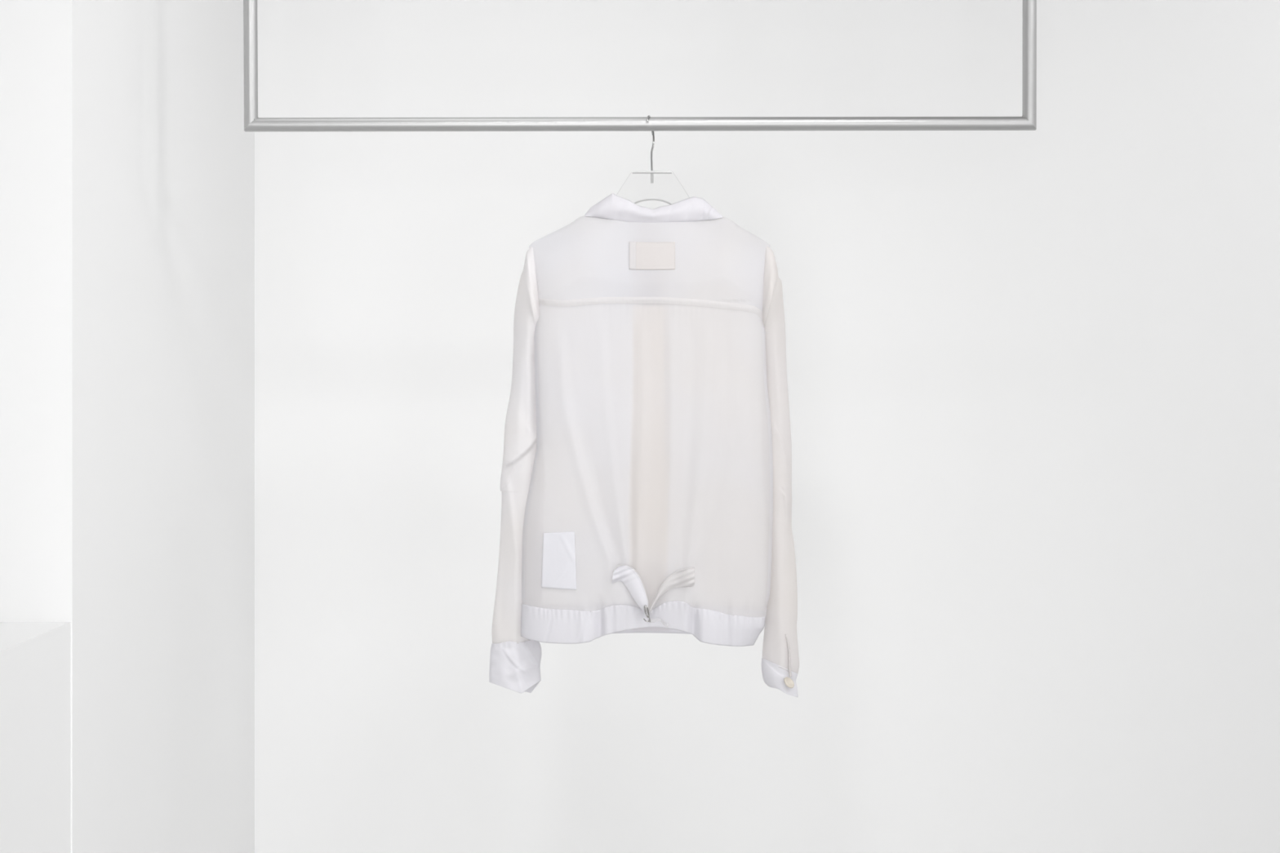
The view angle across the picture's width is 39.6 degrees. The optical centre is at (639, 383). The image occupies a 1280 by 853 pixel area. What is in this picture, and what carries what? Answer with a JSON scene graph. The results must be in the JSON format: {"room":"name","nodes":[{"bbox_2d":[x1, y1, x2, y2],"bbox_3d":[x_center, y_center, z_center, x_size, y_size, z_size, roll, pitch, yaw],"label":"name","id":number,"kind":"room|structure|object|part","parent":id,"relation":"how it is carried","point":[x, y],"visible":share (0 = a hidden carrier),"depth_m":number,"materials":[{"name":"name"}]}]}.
{"room":"clothing store","nodes":[
{"label":"clothing store","id":0,"kind":"room"},
{"bbox_2d":[0,622,71,852],"bbox_3d":[-1.702,0.918,1.331,1.796,1.163,2.362,0,0,0],"label":"wall","id":1,"kind":"structure","parent":0,"point":[35,657],"depth_m":2.37,"materials":[{"name":"white paint"}]},
{"bbox_2d":[0,0,254,852],"bbox_3d":[-1.701,0.050,3.181,1.798,2.900,1.338,0,0,0],"label":"wall","id":2,"kind":"structure","parent":0,"point":[127,154],"depth_m":2.81,"materials":[{"name":"white paint"}]},
{"bbox_2d":[254,0,1279,852],"bbox_3d":[1.014,0.050,3.775,3.672,2.900,0.150,0,0,0],"label":"wall","id":3,"kind":"structure","parent":0,"point":[1033,377],"depth_m":3.70,"materials":[{"name":"white paint"}]},
{"bbox_3d":[0.050,-1.460,0.250,5.600,0.120,7.200,0,0,0],"label":"ceiling","id":4,"kind":"structure","parent":0,"visible":0},
{"bbox_2d":[243,0,1036,131],"bbox_3d":[-0.002,-0.897,2.778,1.287,1.005,0.064,0,0,0],"label":"rail","id":5,"kind":"object","parent":4,"relation":"hanging from","point":[1028,122],"visible":1,"depth_m":2.77,"materials":[{"name":"metal"}]},
{"bbox_2d":[616,115,688,204],"bbox_3d":[0.017,-0.313,2.779,0.348,0.214,0.034,0,0,0],"label":"clothes hanger","id":6,"kind":"object","parent":5,"relation":"hanging from","point":[651,171],"visible":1,"depth_m":2.78,"materials":[{"name":"silver metal"}]},
{"bbox_2d":[488,193,799,697],"bbox_3d":[0.007,0.100,2.777,0.491,0.794,0.126,0,0,0],"label":"jacket","id":7,"kind":"object","parent":6,"relation":"hanging from","point":[646,478],"visible":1,"depth_m":2.74,"materials":[{"name":"white fabric"}]},
{"bbox_3d":[0.011,0.119,2.751,0.393,0.498,0.055,0,0,0],"label":"panel","id":8,"kind":"part","parent":7,"relation":"part of","materials":[{"name":"white fabric"}]}
]}

